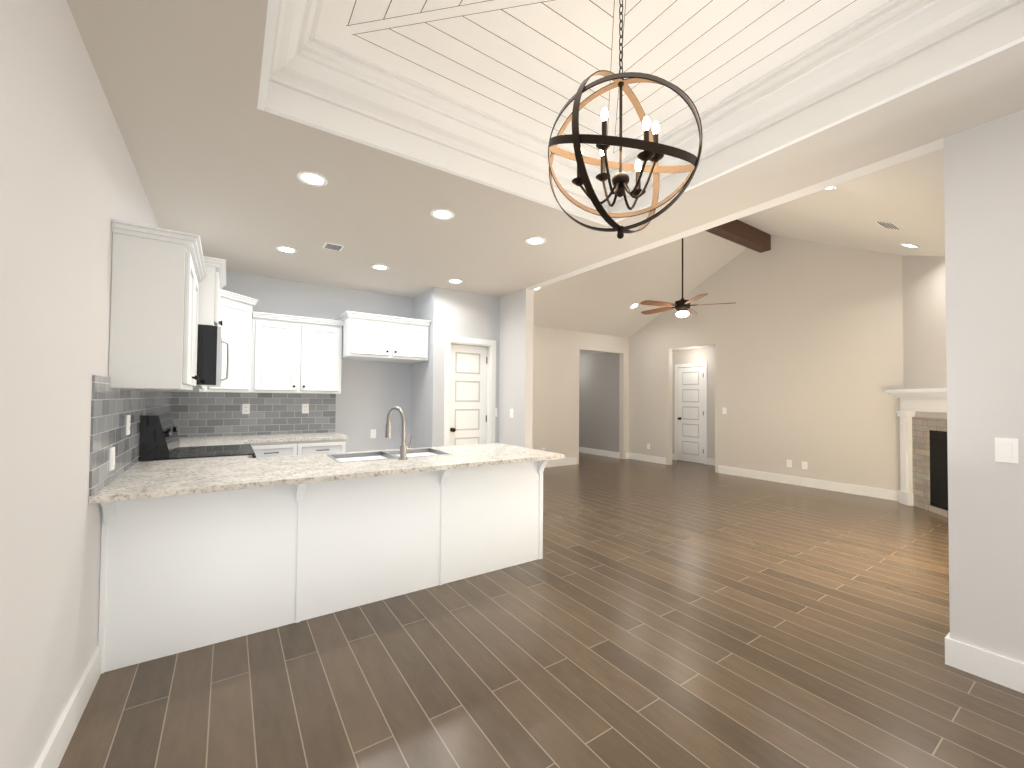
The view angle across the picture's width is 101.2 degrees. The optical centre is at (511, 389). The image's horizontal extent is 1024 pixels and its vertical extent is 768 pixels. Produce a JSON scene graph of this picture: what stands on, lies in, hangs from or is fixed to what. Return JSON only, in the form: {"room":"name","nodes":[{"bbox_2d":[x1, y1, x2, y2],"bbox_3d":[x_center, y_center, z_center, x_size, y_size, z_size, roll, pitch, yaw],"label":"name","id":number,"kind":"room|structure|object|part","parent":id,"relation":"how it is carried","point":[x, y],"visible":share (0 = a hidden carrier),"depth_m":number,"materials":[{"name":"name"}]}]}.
{"room":"kitchen","nodes":[
{"label":"kitchen","id":0,"kind":"room"},
{"bbox_2d":[0,0,167,767],"bbox_3d":[-1.405,-0.209,1.088,0.120,3.140,8.170,1,-1,-34],"label":"wall","id":1,"kind":"structure","parent":0,"point":[71,186],"depth_m":1.42,"materials":[{"name":"grey paint"}]},
{"bbox_2d":[34,646,101,767],"bbox_3d":[-0.535,1.275,-0.129,0.016,0.134,5.215,1,-1,-34],"label":"baseboard","id":2,"kind":"structure","parent":1,"relation":"attached to","point":[58,742],"depth_m":1.65,"materials":[{"name":"white paint"}]},
{"bbox_2d":[89,375,172,495],"bbox_3d":[-2.712,0.223,3.128,0.009,0.533,3.074,1,-1,-34],"label":"tile backsplash","id":3,"kind":"structure","parent":1,"relation":"attached to","point":[110,407],"depth_m":2.23,"materials":[{"name":"grey tile"}]},
{"bbox_2d":[110,447,114,470],"bbox_3d":[-2.055,0.357,2.167,0.010,0.116,0.072,1,-1,-34],"label":"light switch","id":4,"kind":"object","parent":3,"relation":"attached to","point":[112,458],"visible":0.95,"depth_m":2.15,"materials":[{"name":"white plastic"}]},
{"bbox_2d":[126,415,130,434],"bbox_3d":[-2.278,0.213,2.501,0.008,0.116,0.072,1,-1,-34],"label":"outlet","id":5,"kind":"object","parent":3,"relation":"attached to","point":[128,425],"visible":0.98,"depth_m":2.48,"materials":[{"name":"white plastic"}]},
{"bbox_2d":[109,223,196,390],"bbox_3d":[-2.008,-0.404,2.379,0.309,0.802,0.439,1,-1,-34],"label":"upper cabinet","id":6,"kind":"object","parent":1,"relation":"attached to","point":[169,295],"depth_m":2.20,"materials":[{"name":"white paint"}]},
{"bbox_2d":[185,387,204,391],"bbox_3d":[-2.925,-0.383,3.738,0.309,0.802,0.437,1,-1,-34],"label":"upper cabinet","id":7,"kind":"object","parent":1,"relation":"attached to","point":[202,388],"depth_m":3.98,"materials":[{"name":"white paint"}]},
{"bbox_2d":[197,263,200,390],"bbox_3d":[-2.254,-0.398,2.743,0.309,0.802,0.439,1,-1,-34],"label":"upper cabinet","id":8,"kind":"object","parent":1,"relation":"attached to","point":[198,264],"depth_m":2.98,"materials":[{"name":"white paint"}]},
{"bbox_2d":[197,259,220,326],"bbox_3d":[-2.435,-0.692,3.122,0.421,0.452,0.379,1,-1,-34],"label":"upper cabinet","id":9,"kind":"object","parent":1,"relation":"attached to","point":[210,271],"depth_m":3.06,"materials":[{"name":"white paint"}]},
{"bbox_2d":[196,325,228,386],"bbox_3d":[-2.508,-0.243,3.294,0.491,0.430,0.751,1,-1,-34],"label":"microwave","id":10,"kind":"object","parent":9,"relation":"attached to","point":[209,357],"visible":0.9,"depth_m":3.06,"materials":[{"name":"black metal"}]},
{"bbox_2d":[168,291,256,392],"bbox_3d":[-3.082,-0.455,4.320,0.697,0.967,0.697,1,-1,-34],"label":"upper cabinet","id":11,"kind":"object","parent":1,"relation":"attached to","point":[238,322],"depth_m":4.34,"materials":[{"name":"white paint"}]},
{"bbox_2d":[183,271,467,451],"bbox_3d":[-2.114,-0.024,5.463,3.600,2.940,0.120,1,-1,-34],"label":"wall","id":12,"kind":"structure","parent":0,"point":[371,395],"depth_m":5.46,"materials":[{"name":"grey paint"}]},
{"bbox_2d":[173,392,335,437],"bbox_3d":[-2.887,0.284,4.859,1.594,0.481,0.008,1,-1,-34],"label":"tile backsplash","id":13,"kind":"structure","parent":12,"relation":"attached to","point":[202,414],"depth_m":4.80,"materials":[{"name":"grey tile"}]},
{"bbox_2d":[242,404,249,413],"bbox_3d":[-3.012,0.224,4.764,0.072,0.116,0.008,1,-1,-34],"label":"outlet","id":14,"kind":"object","parent":13,"relation":"attached to","point":[245,408],"visible":1,"depth_m":4.76,"materials":[{"name":"white plastic"}]},
{"bbox_2d":[302,404,308,412],"bbox_3d":[-2.507,0.235,5.105,0.072,0.116,0.008,1,-1,-34],"label":"outlet","id":15,"kind":"object","parent":13,"relation":"attached to","point":[305,408],"visible":1,"depth_m":5.10,"materials":[{"name":"white plastic"}]},
{"bbox_2d":[253,315,300,392],"bbox_3d":[-2.700,-0.374,4.788,0.458,0.832,0.346,1,-1,-34],"label":"upper cabinet","id":16,"kind":"object","parent":12,"relation":"attached to","point":[277,357],"depth_m":4.66,"materials":[{"name":"white paint"}]},
{"bbox_2d":[301,319,344,393],"bbox_3d":[-2.321,-0.366,5.044,0.458,0.832,0.346,1,-1,-34],"label":"upper cabinet","id":17,"kind":"object","parent":12,"relation":"attached to","point":[321,359],"depth_m":4.90,"materials":[{"name":"white paint"}]},
{"bbox_2d":[337,315,392,361],"bbox_3d":[-1.838,-0.611,5.207,0.491,0.467,0.622,1,-1,-34],"label":"upper cabinet","id":18,"kind":"object","parent":12,"relation":"attached to","point":[363,337],"depth_m":4.97,"materials":[{"name":"white paint"}]},
{"bbox_2d":[370,429,375,437],"bbox_3d":[-1.835,0.591,5.564,0.072,0.116,0.008,1,-1,-34],"label":"outlet","id":19,"kind":"object","parent":12,"relation":"attached to","point":[372,433],"visible":1,"depth_m":5.56,"materials":[{"name":"white plastic"}]},
{"bbox_2d":[385,319,429,362],"bbox_3d":[-1.431,-0.601,5.481,0.491,0.467,0.622,1,-1,-34],"label":"upper cabinet","id":20,"kind":"object","parent":12,"relation":"attached to","point":[410,337],"depth_m":5.24,"materials":[{"name":"white paint"}]},
{"bbox_2d":[411,287,499,447],"bbox_3d":[-0.788,0.095,5.836,0.980,2.740,0.740,1,-1,-34],"label":"wall","id":21,"kind":"structure","parent":0,"point":[449,312],"depth_m":5.48,"materials":[{"name":"grey paint"}]},
{"bbox_2d":[449,344,486,445],"bbox_3d":[-0.575,0.436,5.589,0.598,2.037,0.120,1,-1,-34],"label":"pantry door","id":22,"kind":"structure","parent":21,"relation":"in","point":[468,392],"depth_m":5.62,"materials":[{"name":"white paint"}]},
{"bbox_2d":[443,336,495,445],"bbox_3d":[-0.574,0.394,5.579,0.760,2.135,0.118,1,-1,-34],"label":"door frame","id":23,"kind":"structure","parent":21,"relation":"attached to","point":[490,345],"depth_m":5.67,"materials":[{"name":"white paint"}]},
{"bbox_2d":[478,288,533,448],"bbox_3d":[-0.419,0.108,6.272,0.120,2.740,2.270,1,-1,-34],"label":"wall","id":24,"kind":"structure","parent":0,"point":[516,359],"depth_m":5.46,"materials":[{"name":"grey paint"}]},
{"bbox_2d":[58,452,1023,767],"bbox_3d":[1.347,1.529,5.107,10.200,0.120,12.200,1,-1,-34],"label":"floor","id":25,"kind":"structure","parent":0,"point":[674,614],"depth_m":2.14,"materials":[{"name":"brown wood"}]},
{"bbox_2d":[134,456,245,464],"bbox_3d":[-2.208,0.958,2.887,0.597,0.867,0.213,1,-1,-34],"label":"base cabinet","id":26,"kind":"object","parent":25,"relation":"on","point":[243,457],"depth_m":2.89,"materials":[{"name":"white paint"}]},
{"bbox_2d":[150,456,241,463],"bbox_3d":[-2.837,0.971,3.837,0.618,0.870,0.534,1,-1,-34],"label":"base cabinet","id":27,"kind":"object","parent":25,"relation":"on","point":[231,457],"depth_m":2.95,"materials":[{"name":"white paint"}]},
{"bbox_2d":[179,436,241,447],"bbox_3d":[-2.996,0.525,4.098,0.628,0.030,1.134,1,-1,-34],"label":"countertop","id":28,"kind":"structure","parent":27,"relation":"on","point":[217,440],"depth_m":4.12,"materials":[{"name":"beige stone"}]},
{"bbox_2d":[139,412,255,461],"bbox_3d":[-2.422,0.794,3.336,0.719,1.210,0.754,1,-1,-34],"label":"range","id":29,"kind":"object","parent":25,"relation":"on","point":[159,440],"visible":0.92,"depth_m":3.00,"materials":[{"name":"black metal"}]},
{"bbox_2d":[242,432,347,457],"bbox_3d":[-2.456,0.978,4.748,1.007,0.900,0.651,1,-1,-34],"label":"base cabinet","id":30,"kind":"object","parent":25,"relation":"on","point":[274,445],"visible":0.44,"depth_m":4.55,"materials":[{"name":"white paint"}]},
{"bbox_2d":[242,432,347,443],"bbox_3d":[-2.458,0.543,4.768,1.006,0.030,0.627,1,-1,-34],"label":"countertop","id":31,"kind":"structure","parent":30,"relation":"on","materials":[{"name":"white stone"}]},
{"bbox_2d":[245,474,408,629],"bbox_3d":[-1.330,0.966,3.004,0.932,0.870,0.609,1,-1,-34],"label":"peninsula panel","id":32,"kind":"object","parent":25,"relation":"on","point":[310,546],"depth_m":2.59,"materials":[{"name":"white wood"}]},
{"bbox_2d":[89,443,564,503],"bbox_3d":[-0.994,0.519,3.025,2.748,0.030,1.000,1,-1,-34],"label":"countertop","id":33,"kind":"structure","parent":32,"relation":"on","point":[168,480],"depth_m":2.57,"materials":[{"name":"beige stone"}]},
{"bbox_2d":[329,447,448,461],"bbox_3d":[-0.947,0.625,3.279,0.852,0.238,0.462,1,-1,-34],"label":"sink","id":34,"kind":"object","parent":33,"relation":"in","point":[362,456],"depth_m":3.38,"materials":[{"name":"silver metal"}]},
{"bbox_2d":[385,406,412,457],"bbox_3d":[-0.833,0.318,3.122,0.154,0.380,0.229,1,-1,-34],"label":"faucet","id":35,"kind":"object","parent":33,"relation":"on","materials":[{"name":"silver metal"}]},
{"bbox_2d":[405,466,496,589],"bbox_3d":[-0.680,0.981,3.443,0.880,0.870,0.609,1,-1,-34],"label":"peninsula panel","id":36,"kind":"object","parent":25,"relation":"on","point":[451,515],"depth_m":3.08,"materials":[{"name":"white wood"}]},
{"bbox_2d":[497,462,536,565],"bbox_3d":[-0.201,0.992,3.766,0.512,0.870,0.609,1,-1,-34],"label":"base cabinet","id":37,"kind":"object","parent":25,"relation":"on","point":[516,482],"depth_m":3.41,"materials":[{"name":"white wood"}]},
{"bbox_2d":[885,388,947,516],"bbox_3d":[4.998,0.742,4.848,0.227,1.504,1.672,0,-1,11],"label":"fireplace","id":38,"kind":"object","parent":25,"relation":"on","point":[923,465],"visible":0.4,"depth_m":5.25,"materials":[{"name":"white paint"}]},
{"bbox_2d":[66,0,1023,297],"bbox_3d":[0.182,-1.415,2.104,3.600,0.140,8.050,1,-1,-34],"label":"ceiling","id":39,"kind":"structure","parent":0,"point":[220,160],"depth_m":2.62,"materials":[{"name":"paint"}]},
{"bbox_2d":[275,246,296,252],"bbox_3d":[-2.136,-1.323,3.983,0.182,0.006,0.182,1,-1,-34],"label":"recessed light","id":40,"kind":"object","parent":39,"relation":"in","point":[286,249],"visible":0.96,"depth_m":3.98,"materials":[{"name":"white paint"}]},
{"bbox_2d":[297,171,327,185],"bbox_3d":[-1.272,-1.342,2.684,0.182,0.006,0.182,1,-1,-34],"label":"recessed light","id":41,"kind":"object","parent":39,"relation":"in","point":[311,178],"visible":1,"depth_m":2.68,"materials":[{"name":"white paint"}]},
{"bbox_2d":[322,242,343,250],"bbox_3d":[-1.656,-1.318,3.897,0.160,0.009,0.160,1,-1,-34],"label":"ceiling vent","id":42,"kind":"object","parent":39,"relation":"in","point":[331,246],"visible":1,"depth_m":3.88,"materials":[{"name":"white metal"}]},
{"bbox_2d":[371,264,388,269],"bbox_3d":[-1.410,-1.306,4.497,0.182,0.006,0.182,1,-1,-34],"label":"recessed light","id":43,"kind":"object","parent":39,"relation":"in","point":[379,266],"visible":0.98,"depth_m":4.49,"materials":[{"name":"white paint"}]},
{"bbox_2d":[430,208,454,219],"bbox_3d":[-0.526,-1.325,3.187,0.182,0.006,0.182,1,-1,-34],"label":"recessed light","id":44,"kind":"object","parent":39,"relation":"in","point":[443,214],"visible":1,"depth_m":3.19,"materials":[{"name":"white paint"}]},
{"bbox_2d":[448,279,462,282],"bbox_3d":[-0.675,-1.288,5.017,0.182,0.006,0.182,1,-1,-34],"label":"recessed light","id":45,"kind":"object","parent":39,"relation":"in","point":[455,281],"visible":0.96,"depth_m":5.02,"materials":[{"name":"white paint"}]},
{"bbox_2d":[525,236,545,244],"bbox_3d":[0.208,-1.308,3.707,0.182,0.006,0.182,1,-1,-34],"label":"recessed light","id":46,"kind":"object","parent":39,"relation":"in","point":[535,240],"visible":1,"depth_m":3.70,"materials":[{"name":"white paint"}]},
{"bbox_2d":[257,0,1023,225],"bbox_3d":[0.446,-1.525,1.717,2.420,0.351,2.410,1,-1,-34],"label":"ceiling tray","id":47,"kind":"object","parent":39,"relation":"in","point":[483,92],"visible":0.88,"depth_m":2.10,"materials":[{"name":"white paint"}]},
{"bbox_2d":[548,0,702,238],"bbox_3d":[0.442,-1.133,1.709,0.600,1.054,0.583,1,-1,-34],"label":"chandelier","id":48,"kind":"object","parent":47,"relation":"hanging from","point":[654,151],"visible":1,"depth_m":1.67,"materials":[{"name":"brown metal"}]},
{"bbox_3d":[0.445,-1.465,1.716,0.124,0.391,0.124,1,-1,-34],"label":"chain","id":49,"kind":"part","parent":48,"relation":"part of","materials":[{"name":"brown metal"}]},
{"bbox_2d":[532,326,628,463],"bbox_3d":[0.825,0.113,8.408,4.330,2.840,0.120,1,-1,-34],"label":"wall","id":50,"kind":"structure","parent":0,"point":[555,390],"depth_m":8.48,"materials":[{"name":"beige paint"}]},
{"bbox_2d":[545,458,576,467],"bbox_3d":[0.192,1.449,7.879,2.740,0.134,0.016,1,-1,-34],"label":"baseboard","id":51,"kind":"structure","parent":50,"relation":"attached to","point":[572,461],"depth_m":8.41,"materials":[{"name":"white paint"}]},
{"bbox_2d":[579,350,605,355],"bbox_3d":[1.098,-0.923,10.399,1.590,0.120,2.850,1,-1,-34],"label":"ceiling","id":52,"kind":"structure","parent":0,"point":[583,352],"depth_m":9.93,"materials":[{"name":"paint"}]},
{"bbox_2d":[579,353,619,451],"bbox_3d":[1.696,0.341,10.784,0.120,2.500,2.850,1,-1,-34],"label":"wall","id":53,"kind":"structure","parent":0,"point":[599,376],"depth_m":10.07,"materials":[{"name":"grey paint"}]},
{"bbox_2d":[579,447,618,457],"bbox_3d":[1.663,1.520,10.671,0.016,0.134,2.730,1,-1,-34],"label":"baseboard","id":54,"kind":"structure","parent":53,"relation":"attached to","point":[581,449],"depth_m":10.04,"materials":[{"name":"white paint"}]},
{"bbox_2d":[672,347,714,458],"bbox_3d":[4.075,0.324,8.974,0.200,2.500,2.010,1,-1,-34],"label":"wall","id":55,"kind":"structure","parent":0,"point":[699,355],"depth_m":8.78,"materials":[{"name":"beige paint"}]},
{"bbox_2d":[678,367,703,463],"bbox_3d":[3.870,0.548,9.104,0.035,2.037,0.610,1,-1,-34],"label":"door","id":56,"kind":"structure","parent":55,"relation":"in","point":[690,413],"depth_m":9.08,"materials":[{"name":"white paint"}]},
{"bbox_2d":[675,362,706,464],"bbox_3d":[3.857,0.509,9.096,0.018,2.130,0.760,1,-1,-34],"label":"door frame","id":57,"kind":"structure","parent":55,"relation":"attached to","point":[677,366],"depth_m":9.05,"materials":[{"name":"white paint"}]},
{"bbox_2d":[707,459,714,465],"bbox_3d":[4.266,1.497,8.458,0.016,0.134,0.730,1,-1,-34],"label":"baseboard","id":58,"kind":"structure","parent":55,"relation":"attached to","point":[709,461],"depth_m":8.67,"materials":[{"name":"white paint"}]},
{"bbox_2d":[672,345,714,350],"bbox_3d":[3.791,-0.933,8.802,0.750,0.120,2.010,1,-1,-34],"label":"ceiling","id":59,"kind":"structure","parent":0,"point":[697,347],"depth_m":8.81,"materials":[{"name":"paint"}]},
{"bbox_2d":[527,138,943,289],"bbox_3d":[0.642,-1.355,4.748,0.120,0.140,6.020,1,-1,-34],"label":"ceiling flat edge","id":60,"kind":"structure","parent":0,"point":[897,159],"depth_m":2.94,"materials":[{"name":"white paint"}]},
{"bbox_2d":[533,148,944,337],"bbox_3d":[2.526,-1.997,5.956,4.330,1.624,6.140,1,-1,-34],"label":"ceiling","id":61,"kind":"structure","parent":0,"point":[907,197],"depth_m":6.20,"materials":[{"name":"paint"}]},
{"bbox_2d":[630,303,638,308],"bbox_3d":[2.417,-1.647,8.315,0.182,0.085,0.166,1,-1,-34],"label":"recessed light","id":62,"kind":"object","parent":61,"relation":"in","point":[634,305],"visible":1,"depth_m":8.31,"materials":[{"name":"white paint"}]},
{"bbox_2d":[705,219,770,252],"bbox_3d":[2.530,-2.524,5.967,4.326,0.270,0.170,1,-1,-34],"label":"ceiling beam","id":63,"kind":"structure","parent":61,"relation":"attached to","point":[739,232],"depth_m":6.68,"materials":[{"name":"brown wood"}]},
{"bbox_2d":[640,238,733,317],"bbox_3d":[2.339,-1.693,5.882,1.276,1.396,1.236,1,-1,-34],"label":"ceiling fan","id":64,"kind":"object","parent":63,"relation":"hanging from","point":[682,307],"visible":0.92,"depth_m":5.77,"materials":[{"name":"brown wood"}]},
{"bbox_3d":[2.364,-1.042,5.832,0.167,0.094,0.170,1,-1,-34],"label":"light glass","id":65,"kind":"part","parent":64,"relation":"part of","materials":[{"name":"white glass"}]},
{"bbox_2d":[826,186,836,189],"bbox_3d":[2.676,-1.738,3.604,0.182,0.085,0.166,1,-1,-34],"label":"recessed light","id":66,"kind":"object","parent":61,"relation":"in","point":[832,188],"visible":0.38,"depth_m":3.59,"materials":[{"name":"white paint"}]},
{"bbox_2d":[874,221,901,229],"bbox_3d":[3.839,-1.672,4.293,0.300,0.076,0.146,1,-1,-34],"label":"ceiling vent","id":67,"kind":"object","parent":61,"relation":"in","point":[890,225],"visible":0.98,"depth_m":4.28,"materials":[{"name":"white metal"}]},
{"bbox_2d":[900,243,918,247],"bbox_3d":[4.682,-1.693,4.957,0.182,0.085,0.166,1,-1,-34],"label":"recessed light","id":68,"kind":"object","parent":61,"relation":"in","point":[909,245],"visible":1,"depth_m":4.95,"materials":[{"name":"white paint"}]},
{"bbox_2d":[628,235,903,490],"bbox_3d":[4.359,-0.615,7.171,0.120,4.306,6.140,1,-1,-34],"label":"wall","id":69,"kind":"structure","parent":0,"point":[805,337],"depth_m":6.78,"materials":[{"name":"beige paint"}]},
{"bbox_2d":[626,453,665,463],"bbox_3d":[2.899,1.499,9.122,0.040,0.134,0.980,1,-1,-34],"label":"baseboard","id":70,"kind":"structure","parent":69,"relation":"attached to","point":[647,458],"depth_m":9.11,"materials":[{"name":"white paint"}]},
{"bbox_2d":[787,460,791,466],"bbox_3d":[4.485,1.202,6.807,0.008,0.116,0.072,1,-1,-34],"label":"outlet","id":71,"kind":"object","parent":69,"relation":"attached to","point":[789,463],"visible":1,"depth_m":6.80,"materials":[{"name":"white plastic"}]},
{"bbox_2d":[802,461,806,468],"bbox_3d":[4.608,1.199,6.625,0.008,0.116,0.072,1,-1,-34],"label":"outlet","id":72,"kind":"object","parent":69,"relation":"attached to","point":[804,465],"visible":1,"depth_m":6.62,"materials":[{"name":"white plastic"}]},
{"bbox_2d":[718,466,897,500],"bbox_3d":[4.539,1.463,6.713,0.016,0.134,2.570,1,-1,-34],"label":"baseboard","id":73,"kind":"structure","parent":69,"relation":"attached to","point":[807,482],"depth_m":6.49,"materials":[{"name":"white paint"}]},
{"bbox_2d":[902,256,946,418],"bbox_3d":[5.121,-0.178,4.845,1.199,3.348,1.199,1,-1,-34],"label":"wall","id":74,"kind":"structure","parent":0,"point":[924,325],"depth_m":5.32,"materials":[{"name":"beige paint"}]},
{"bbox_2d":[943,109,1023,662],"bbox_3d":[3.138,-0.072,1.002,0.120,2.940,2.950,1,-1,-34],"label":"wall","id":75,"kind":"structure","parent":0,"point":[984,217],"depth_m":2.08,"materials":[{"name":"grey paint"}]},
{"bbox_2d":[945,632,950,663],"bbox_3d":[3.484,1.376,3.002,3.016,0.134,0.016,1,-1,-34],"label":"baseboard","id":76,"kind":"structure","parent":75,"relation":"attached to","point":[949,632],"depth_m":2.16,"materials":[{"name":"white paint"}]},
{"bbox_2d":[946,635,1023,692],"bbox_3d":[3.085,1.329,0.939,0.046,0.134,2.940,1,-1,-34],"label":"baseboard","id":77,"kind":"structure","parent":75,"relation":"attached to","point":[992,667],"depth_m":2.05,"materials":[{"name":"white paint"}]},
{"bbox_2d":[995,438,1017,462],"bbox_3d":[2.368,0.293,2.015,0.010,0.116,0.072,1,-1,-34],"label":"light switch","id":78,"kind":"object","parent":75,"relation":"attached to","point":[1006,450],"visible":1,"depth_m":2.01,"materials":[{"name":"white plastic"}]}
]}

